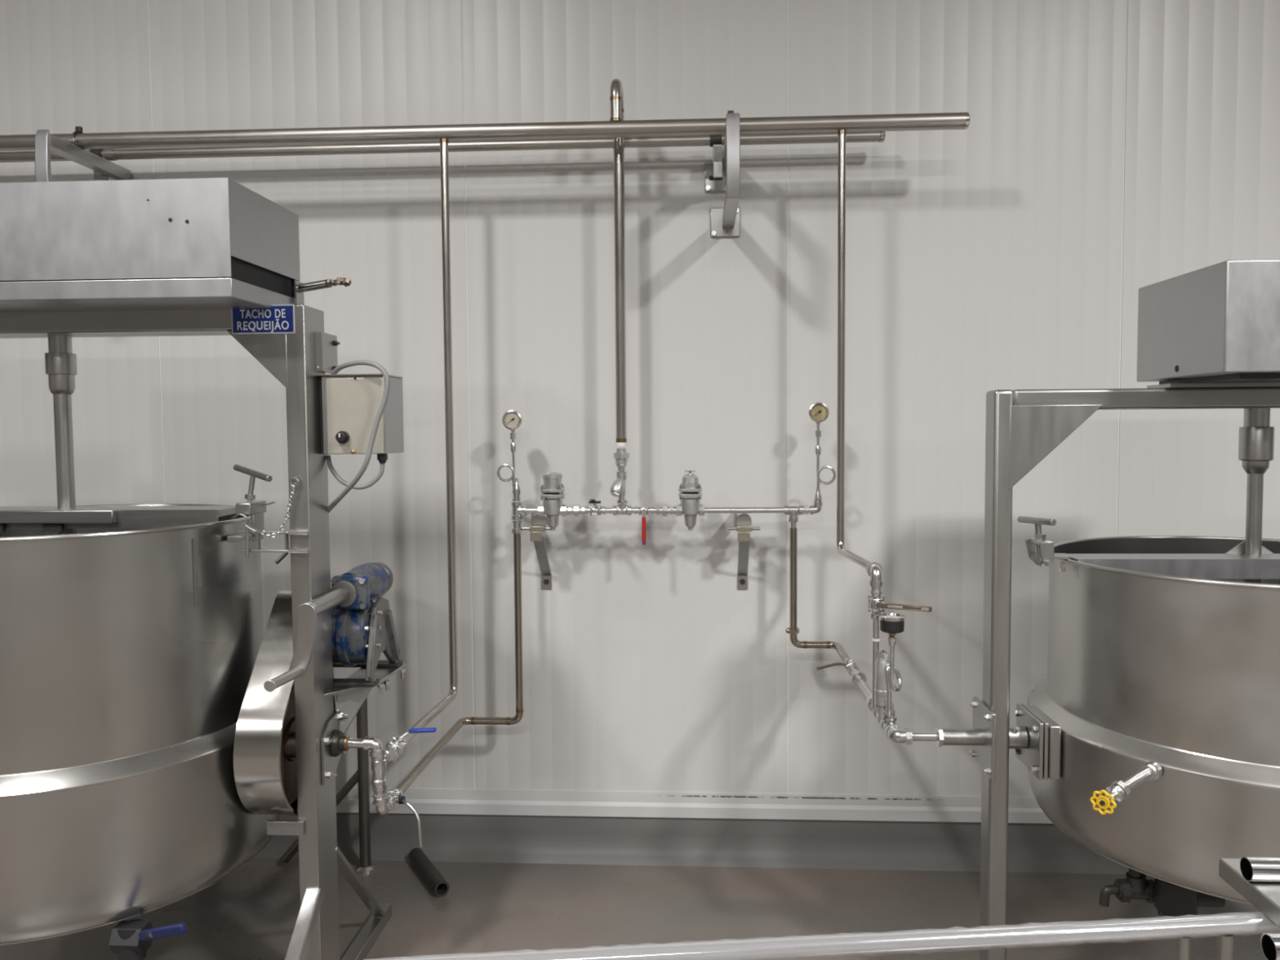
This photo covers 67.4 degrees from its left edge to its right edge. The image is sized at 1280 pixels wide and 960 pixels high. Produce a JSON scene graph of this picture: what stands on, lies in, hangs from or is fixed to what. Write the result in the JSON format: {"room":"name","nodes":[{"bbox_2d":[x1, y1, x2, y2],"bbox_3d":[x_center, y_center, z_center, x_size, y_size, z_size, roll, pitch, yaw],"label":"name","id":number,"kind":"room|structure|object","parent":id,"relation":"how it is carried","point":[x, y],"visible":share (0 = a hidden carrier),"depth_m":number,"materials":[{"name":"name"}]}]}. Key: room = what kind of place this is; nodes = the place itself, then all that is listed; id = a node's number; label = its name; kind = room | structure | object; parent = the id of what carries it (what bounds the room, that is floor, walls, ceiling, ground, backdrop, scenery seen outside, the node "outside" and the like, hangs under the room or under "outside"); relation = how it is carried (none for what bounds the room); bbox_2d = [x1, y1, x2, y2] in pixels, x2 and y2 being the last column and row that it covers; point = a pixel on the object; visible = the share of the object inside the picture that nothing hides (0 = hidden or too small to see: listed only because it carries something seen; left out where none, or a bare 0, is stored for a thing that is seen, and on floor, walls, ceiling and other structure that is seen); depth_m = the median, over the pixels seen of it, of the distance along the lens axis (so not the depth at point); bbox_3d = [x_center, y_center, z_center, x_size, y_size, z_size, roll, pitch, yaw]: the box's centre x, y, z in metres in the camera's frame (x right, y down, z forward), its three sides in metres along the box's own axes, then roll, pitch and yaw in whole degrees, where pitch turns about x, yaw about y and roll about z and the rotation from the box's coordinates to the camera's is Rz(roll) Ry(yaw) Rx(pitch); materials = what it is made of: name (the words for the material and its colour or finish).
{"room":"processing plant","nodes":[
{"label":"processing plant","id":0,"kind":"room"},
{"bbox_2d":[0,0,1279,796],"bbox_3d":[0.195,-0.986,3.506,14.000,4.410,0.120,0,3,3],"label":"wall","id":1,"kind":"structure","parent":0,"point":[1108,150],"depth_m":3.48,"materials":[{"name":"white metal"}]},
{"bbox_2d":[35,126,133,182],"bbox_3d":[-1.931,-1.030,3.323,0.126,0.355,0.480,0,3,3],"label":"bracket","id":2,"kind":"object","parent":1,"relation":"attached to","point":[46,143],"visible":0.54,"depth_m":3.22,"materials":[{"name":"silver metal"}]},
{"bbox_2d":[403,138,457,742],"bbox_3d":[-0.670,-0.178,2.987,0.029,1.890,0.570,0,3,5],"label":"pipe","id":3,"kind":"object","parent":1,"relation":"attached to","point":[437,709],"visible":0.98,"depth_m":3.24,"materials":[{"name":"silver metal"}]},
{"bbox_2d":[0,131,884,162],"bbox_3d":[-1.389,-1.173,3.426,4.464,0.043,0.043,0,3,3],"label":"pipe","id":4,"kind":"object","parent":1,"relation":"attached to","point":[110,154],"visible":0.84,"depth_m":3.37,"materials":[{"name":"silver metal"}]},
{"bbox_2d":[0,111,969,151],"bbox_3d":[-1.215,-1.157,3.236,4.562,0.062,0.053,0,3,3],"label":"pipe","id":5,"kind":"object","parent":1,"relation":"attached to","point":[932,121],"visible":1,"depth_m":3.17,"materials":[{"name":"silver metal"}]},
{"bbox_2d":[522,513,551,589],"bbox_3d":[-0.354,0.263,3.450,0.110,0.291,0.188,0,3,3],"label":"bracket","id":6,"kind":"object","parent":1,"relation":"attached to","point":[539,524],"visible":0.88,"depth_m":3.41,"materials":[{"name":"silver metal"}]},
{"bbox_2d":[511,478,822,533],"bbox_3d":[0.090,0.088,3.350,1.087,0.194,0.044,0,3,3],"label":"pipe","id":7,"kind":"object","parent":6,"relation":"attached to","point":[622,508],"visible":1,"depth_m":3.34,"materials":[{"name":"metal"}]},
{"bbox_2d":[396,533,523,794],"bbox_3d":[-0.651,0.549,3.111,0.215,0.693,0.736,1,3,22],"label":"drain pipe","id":8,"kind":"object","parent":7,"relation":"attached to","point":[422,765],"visible":0.99,"depth_m":3.39,"materials":[{"name":"metal"}]},
{"bbox_2d":[386,787,422,847],"bbox_3d":[-0.659,0.950,2.708,0.137,0.130,0.088,0,3,14],"label":"valve","id":9,"kind":"object","parent":8,"relation":"attached to","point":[396,796],"visible":0.77,"depth_m":2.70,"materials":[{"name":"metal"}]},
{"bbox_2d":[497,442,515,487],"bbox_3d":[-0.469,-0.041,3.375,0.070,0.180,0.021,0,3,3],"label":"tube","id":10,"kind":"object","parent":7,"relation":"attached to","point":[513,446],"visible":1,"depth_m":3.37,"materials":[{"name":"metal"}]},
{"bbox_2d":[502,410,522,442],"bbox_3d":[-0.445,-0.187,3.363,0.068,0.113,0.037,0,3,3],"label":"pressure gauge","id":11,"kind":"object","parent":10,"relation":"on","point":[512,420],"visible":1,"depth_m":3.35,"materials":[{"name":"metal"}]},
{"bbox_2d":[537,471,567,530],"bbox_3d":[-0.307,0.074,3.372,0.100,0.207,0.082,0,3,3],"label":"pressure regulator","id":12,"kind":"object","parent":7,"relation":"attached to","point":[551,495],"visible":1,"depth_m":3.34,"materials":[{"name":"silver metal"}]},
{"bbox_2d":[584,499,605,515],"bbox_3d":[-0.160,0.094,3.307,0.071,0.066,0.147,0,3,3],"label":"valve","id":13,"kind":"object","parent":7,"relation":"attached to","point":[591,510],"visible":1,"depth_m":3.35,"materials":[{"name":"metal"}]},
{"bbox_2d":[609,448,629,501],"bbox_3d":[-0.070,-0.014,3.344,0.053,0.192,0.075,2,4,34],"label":"y-strainer","id":14,"kind":"object","parent":7,"relation":"on","point":[617,489],"visible":1,"depth_m":3.33,"materials":[{"name":"silver metal"}]},
{"bbox_2d":[634,506,653,544],"bbox_3d":[0.014,0.158,3.350,0.065,0.132,0.047,0,3,3],"label":"valve","id":15,"kind":"object","parent":7,"relation":"attached to","point":[643,510],"visible":1,"depth_m":3.33,"materials":[{"name":"metal"}]},
{"bbox_2d":[675,470,704,530],"bbox_3d":[0.175,0.071,3.344,0.100,0.209,0.082,0,3,3],"label":"pressure regulator","id":16,"kind":"object","parent":7,"relation":"attached to","point":[690,486],"visible":1,"depth_m":3.32,"materials":[{"name":"silver metal"}]},
{"bbox_2d":[814,445,835,488],"bbox_3d":[0.640,-0.035,3.312,0.072,0.166,0.021,0,3,3],"label":"tube","id":17,"kind":"object","parent":7,"relation":"on","point":[818,449],"visible":1,"depth_m":3.31,"materials":[{"name":"metal"}]},
{"bbox_2d":[808,402,828,445],"bbox_3d":[0.613,-0.192,3.303,0.068,0.148,0.037,0,3,3],"label":"pressure gauge","id":18,"kind":"object","parent":17,"relation":"on","point":[818,411],"visible":1,"depth_m":3.29,"materials":[{"name":"metal"}]},
{"bbox_2d":[609,78,626,445],"bbox_3d":[-0.073,-0.728,3.255,0.039,1.227,0.159,0,3,3],"label":"pipe","id":19,"kind":"object","parent":1,"relation":"attached to","point":[616,94],"visible":0.98,"depth_m":3.30,"materials":[{"name":"silver metal"}]},
{"bbox_2d":[253,812,1128,874],"bbox_3d":[0.210,1.338,3.594,14.000,0.179,0.195,0,3,3],"label":"baseboard","id":20,"kind":"structure","parent":1,"relation":"attached to","point":[446,837],"depth_m":3.55,"materials":[{"name":"grey concrete"}]},
{"bbox_2d":[335,786,1053,823],"bbox_3d":[0.208,1.204,3.563,14.000,0.092,0.027,0,3,3],"label":"trim","id":21,"kind":"structure","parent":1,"relation":"attached to","point":[873,807],"depth_m":3.55,"materials":[{"name":"white metal"}]},
{"bbox_2d":[704,110,740,237],"bbox_3d":[0.281,-1.035,3.198,0.126,0.355,0.480,0,3,3],"label":"bracket","id":22,"kind":"object","parent":1,"relation":"attached to","point":[723,174],"visible":0.98,"depth_m":3.31,"materials":[{"name":"silver metal"}]},
{"bbox_2d":[728,513,759,589],"bbox_3d":[0.367,0.259,3.409,0.110,0.290,0.188,0,3,3],"label":"bracket","id":23,"kind":"object","parent":1,"relation":"attached to","point":[743,522],"visible":0.96,"depth_m":3.37,"materials":[{"name":"silver metal"}]},
{"bbox_2d":[0,857,1279,959],"bbox_3d":[-0.069,1.725,-1.347,14.000,0.100,10.120,0,3,3],"label":"floor","id":24,"kind":"structure","parent":0,"point":[251,913],"depth_m":3.19,"materials":[{"name":"grey concrete"}]},
{"bbox_2d":[0,304,407,959],"bbox_3d":[-1.501,0.509,2.630,1.543,1.924,1.060,0,3,3],"label":"stand","id":25,"kind":"object","parent":24,"relation":"on","point":[290,357],"depth_m":2.53,"materials":[{"name":"silver metal"}]},
{"bbox_2d":[0,503,296,945],"bbox_3d":[-1.561,0.602,2.649,1.062,0.997,1.062,-3,4,-43],"label":"kettle","id":26,"kind":"object","parent":25,"relation":"on","point":[128,657],"visible":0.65,"depth_m":2.27,"materials":[{"name":"metal"}]},
{"bbox_2d":[44,334,77,534],"bbox_3d":[-1.568,0.233,2.547,0.909,1.245,0.237,0,3,3],"label":"shaft","id":27,"kind":"object","parent":26,"relation":"in","point":[60,362],"visible":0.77,"depth_m":2.59,"materials":[{"name":"silver metal"}]},
{"bbox_2d":[0,505,235,532],"bbox_3d":[-1.566,0.104,2.598,0.934,0.058,0.168,0,3,3],"label":"bar","id":28,"kind":"object","parent":26,"relation":"on","point":[47,518],"visible":0.84,"depth_m":2.52,"materials":[{"name":"silver metal"}]},
{"bbox_2d":[108,919,187,959],"bbox_3d":[-1.141,1.077,2.265,0.224,0.124,0.085,0,3,15],"label":"valve","id":29,"kind":"object","parent":26,"relation":"attached to","point":[131,940],"visible":1,"depth_m":2.26,"materials":[{"name":"grey metal"}]},
{"bbox_2d":[226,464,275,558],"bbox_3d":[-1.014,0.080,2.525,0.136,0.242,0.118,0,3,3],"label":"clamp","id":30,"kind":"object","parent":26,"relation":"attached to","point":[255,508],"visible":0.98,"depth_m":2.51,"materials":[{"name":"silver metal"}]},
{"bbox_2d":[0,177,300,312],"bbox_3d":[-1.575,-0.575,2.480,1.258,0.276,0.401,0,3,3],"label":"housing","id":31,"kind":"object","parent":25,"relation":"on","point":[197,243],"visible":0.83,"depth_m":2.27,"materials":[{"name":"silver metal"}]},
{"bbox_2d":[0,277,299,310],"bbox_3d":[-1.574,-0.460,2.486,1.257,0.044,0.397,0,3,3],"label":"tray","id":32,"kind":"object","parent":31,"relation":"on","point":[15,293],"depth_m":2.28,"materials":[{"name":"silver metal"}]},
{"bbox_2d":[231,304,295,333],"bbox_3d":[-0.971,-0.414,2.472,0.166,0.073,0.004,0,3,3],"label":"sign plate","id":33,"kind":"object","parent":25,"relation":"attached to","point":[280,318],"visible":0.99,"depth_m":2.47,"materials":[{"name":"blue plastic"}]},
{"bbox_2d":[261,476,299,537],"bbox_3d":[-0.927,0.071,2.474,0.097,0.155,0.020,-2,3,-20],"label":"chain","id":34,"kind":"object","parent":25,"relation":"hanging from","point":[293,477],"visible":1,"depth_m":2.48,"materials":[{"name":"silver metal"}]},
{"bbox_2d":[293,277,351,305],"bbox_3d":[-0.858,-0.509,2.587,0.168,0.066,0.050,1,3,20],"label":"stub","id":35,"kind":"object","parent":25,"relation":"on","point":[300,287],"visible":1,"depth_m":2.58,"materials":[{"name":"silver metal"}]},
{"bbox_2d":[320,709,350,785],"bbox_3d":[-0.823,0.728,2.639,0.050,0.170,0.150,0,3,3],"label":"trunnion bearing","id":36,"kind":"object","parent":25,"relation":"attached to","point":[334,743],"visible":0.98,"depth_m":2.61,"materials":[{"name":"silver metal"}]},
{"bbox_2d":[347,735,393,814],"bbox_3d":[-0.750,0.816,2.651,0.134,0.227,0.062,0,3,3],"label":"pipe","id":37,"kind":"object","parent":36,"relation":"attached to","point":[380,756],"depth_m":2.62,"materials":[{"name":"metal"}]},
{"bbox_2d":[385,727,436,761],"bbox_3d":[-0.644,0.738,2.695,0.152,0.092,0.098,0,3,3],"label":"valve","id":38,"kind":"object","parent":37,"relation":"attached to","point":[396,746],"visible":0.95,"depth_m":2.67,"materials":[{"name":"metal"}]},
{"bbox_2d":[315,373,404,463],"bbox_3d":[-0.763,-0.165,2.614,0.183,0.237,0.198,0,3,3],"label":"control box","id":39,"kind":"object","parent":25,"relation":"attached to","point":[349,404],"visible":0.99,"depth_m":2.54,"materials":[{"name":"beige metal"}]},
{"bbox_2d":[325,455,384,489],"bbox_3d":[-0.771,-0.021,2.589,0.175,0.092,0.025,0,3,14],"label":"power cable","id":40,"kind":"object","parent":39,"relation":"attached to","point":[330,465],"visible":0.95,"depth_m":2.58,"materials":[{"name":"grey plastic"}]},
{"bbox_2d":[327,360,390,512],"bbox_3d":[-0.767,-0.106,2.546,0.270,0.418,0.045,2,4,33],"label":"power cable","id":41,"kind":"object","parent":39,"relation":"attached to","point":[387,380],"visible":0.98,"depth_m":2.49,"materials":[{"name":"grey plastic"}]},
{"bbox_2d":[330,562,402,687],"bbox_3d":[-0.828,0.408,2.792,0.198,0.316,0.283,0,3,3],"label":"motor","id":42,"kind":"object","parent":25,"relation":"on","point":[362,628],"visible":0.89,"depth_m":2.71,"materials":[{"name":"blue metal"}]},
{"bbox_2d":[233,590,336,816],"bbox_3d":[-0.969,0.616,2.641,0.120,0.595,0.399,0,3,3],"label":"guard","id":43,"kind":"object","parent":42,"relation":"attached to","point":[265,779],"visible":0.53,"depth_m":2.50,"materials":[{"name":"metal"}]},
{"bbox_2d":[263,586,350,692],"bbox_3d":[-0.853,0.403,2.469,0.077,0.193,0.416,0,3,3],"label":"handle","id":44,"kind":"object","parent":42,"relation":"attached to","point":[307,612],"visible":1,"depth_m":2.43,"materials":[{"name":"silver metal"}]},
{"bbox_2d":[281,694,375,874],"bbox_3d":[-1.313,1.093,3.504,0.692,0.660,0.072,0,3,3],"label":"stand","id":45,"kind":"object","parent":24,"relation":"on","point":[361,775],"visible":0.41,"depth_m":3.48,"materials":[{"name":"grey metal"}]},
{"bbox_2d":[408,847,448,896],"bbox_3d":[-0.756,1.397,3.429,0.052,0.052,0.310,-2,4,-30],"label":"pipe offcut","id":46,"kind":"object","parent":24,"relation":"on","point":[421,862],"visible":1,"depth_m":3.38,"materials":[{"name":"black rubber"}]},
{"bbox_2d":[377,857,1279,959],"bbox_3d":[0.527,1.122,1.577,2.067,0.782,0.582,0,3,3],"label":"railing","id":47,"kind":"object","parent":24,"relation":"on","point":[1265,896],"visible":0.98,"depth_m":1.62,"materials":[{"name":"silver metal"}]},
{"bbox_2d":[1240,856,1279,882],"bbox_3d":[1.361,0.696,1.705,0.550,0.042,0.042,0,3,3],"label":"tube","id":48,"kind":"object","parent":47,"relation":"on","point":[1253,868],"visible":1,"depth_m":1.70,"materials":[{"name":"silver metal"}]},
{"bbox_2d":[1260,933,1279,959],"bbox_3d":[1.181,0.711,1.447,0.450,0.042,0.042,0,3,3],"label":"tube","id":49,"kind":"object","parent":47,"relation":"on","point":[1270,942],"visible":1,"depth_m":1.47,"materials":[{"name":"silver metal"}]},
{"bbox_2d":[979,386,1279,959],"bbox_3d":[1.567,0.612,2.453,1.340,1.690,0.083,0,3,3],"label":"stand","id":50,"kind":"object","parent":24,"relation":"on","point":[1023,427],"visible":0.97,"depth_m":2.42,"materials":[{"name":"silver metal"}]},
{"bbox_2d":[935,696,995,781],"bbox_3d":[0.836,0.668,2.497,0.124,0.170,0.170,0,3,3],"label":"trunnion bearing","id":51,"kind":"object","parent":50,"relation":"attached to","point":[982,735],"visible":0.99,"depth_m":2.48,"materials":[{"name":"silver metal"}]},
{"bbox_2d":[849,666,937,744],"bbox_3d":[0.674,0.639,2.769,0.121,0.074,0.585,-1,3,-8],"label":"feed line","id":52,"kind":"object","parent":51,"relation":"attached to","point":[892,731],"visible":0.77,"depth_m":2.54,"materials":[{"name":"metal"}]},
{"bbox_2d":[816,657,859,675],"bbox_3d":[0.637,0.601,3.094,0.135,0.054,0.080,0,3,3],"label":"valve","id":53,"kind":"object","parent":52,"relation":"attached to","point":[848,664],"visible":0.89,"depth_m":3.09,"materials":[{"name":"metal"}]},
{"bbox_2d":[785,528,849,662],"bbox_3d":[0.646,0.386,3.265,0.145,0.435,0.296,-3,4,-36],"label":"drain pipe","id":54,"kind":"object","parent":53,"relation":"attached to","point":[793,629],"visible":0.98,"depth_m":3.33,"materials":[{"name":"metal"}]},
{"bbox_2d":[865,560,883,709],"bbox_3d":[0.652,0.431,2.659,0.045,0.406,0.058,0,3,3],"label":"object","id":55,"kind":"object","parent":52,"relation":"attached to","point":[874,570],"depth_m":2.64,"materials":[{"name":"metal"}]},
{"bbox_2d":[836,129,871,568],"bbox_3d":[0.656,-0.432,2.918,0.028,1.387,0.530,0,3,2],"label":"pipe","id":56,"kind":"object","parent":55,"relation":"attached to","point":[854,557],"visible":0.94,"depth_m":3.15,"materials":[{"name":"silver metal"}]},
{"bbox_2d":[867,589,932,618],"bbox_3d":[0.711,0.342,2.636,0.167,0.078,0.054,0,3,3],"label":"valve","id":57,"kind":"object","parent":55,"relation":"attached to","point":[877,605],"visible":0.95,"depth_m":2.63,"materials":[{"name":"metal"}]},
{"bbox_2d":[874,648,888,719],"bbox_3d":[0.658,0.552,2.600,0.045,0.190,0.045,0,3,3],"label":"air vent","id":58,"kind":"object","parent":52,"relation":"attached to","point":[882,656],"visible":0.81,"depth_m":2.58,"materials":[{"name":"silver metal"}]},
{"bbox_2d":[884,635,902,717],"bbox_3d":[0.676,0.528,2.557,0.045,0.227,0.050,0,3,3],"label":"tube","id":59,"kind":"object","parent":52,"relation":"on","point":[891,668],"visible":1,"depth_m":2.55,"materials":[{"name":"metal"}]},
{"bbox_2d":[879,613,905,636],"bbox_3d":[0.668,0.387,2.546,0.067,0.055,0.067,0,3,3],"label":"pressure gauge","id":60,"kind":"object","parent":59,"relation":"on","point":[891,624],"visible":1,"depth_m":2.52,"materials":[{"name":"black metal"}]},
{"bbox_2d":[1008,535,1279,905],"bbox_3d":[1.567,0.586,2.471,1.058,0.781,1.058,2,4,35],"label":"kettle","id":61,"kind":"object","parent":50,"relation":"on","point":[1180,674],"visible":0.89,"depth_m":2.17,"materials":[{"name":"metal"}]},
{"bbox_2d":[1017,515,1074,572],"bbox_3d":[1.047,0.162,2.462,0.116,0.136,0.134,0,3,3],"label":"clamp","id":62,"kind":"object","parent":61,"relation":"attached to","point":[1040,550],"visible":1,"depth_m":2.45,"materials":[{"name":"silver metal"}]},
{"bbox_2d":[1089,761,1162,814],"bbox_3d":[1.069,0.671,2.092,0.213,0.077,0.052,-2,4,-31],"label":"valve","id":63,"kind":"object","parent":61,"relation":"attached to","point":[1118,791],"visible":1,"depth_m":2.06,"materials":[{"name":"metal"}]},
{"bbox_2d":[1098,867,1154,906],"bbox_3d":[1.167,0.969,2.293,0.134,0.098,0.052,0,3,3],"label":"drain fitting","id":64,"kind":"object","parent":61,"relation":"attached to","point":[1135,886],"visible":0.91,"depth_m":2.28,"materials":[{"name":"metal"}]},
{"bbox_2d":[1066,539,1279,578],"bbox_3d":[1.563,0.195,2.415,0.941,0.091,0.108,0,3,3],"label":"lid","id":65,"kind":"object","parent":61,"relation":"on","point":[1234,563],"visible":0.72,"depth_m":2.38,"materials":[{"name":"silver metal"}]},
{"bbox_2d":[1154,877,1225,918],"bbox_3d":[1.273,0.982,2.238,0.154,0.110,0.090,0,3,3],"label":"valve","id":66,"kind":"object","parent":61,"relation":"attached to","point":[1171,900],"visible":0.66,"depth_m":2.21,"materials":[{"name":"metal"}]},
{"bbox_2d":[1238,408,1274,583],"bbox_3d":[1.561,0.331,2.376,0.885,1.020,0.238,0,3,3],"label":"shaft","id":67,"kind":"object","parent":61,"relation":"in","point":[1256,436],"visible":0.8,"depth_m":2.42,"materials":[{"name":"silver metal"}]},
{"bbox_2d":[1136,259,1279,388],"bbox_3d":[1.554,-0.361,2.312,0.507,0.269,0.425,0,3,3],"label":"housing","id":68,"kind":"object","parent":50,"relation":"on","point":[1217,325],"visible":0.98,"depth_m":2.19,"materials":[{"name":"silver metal"}]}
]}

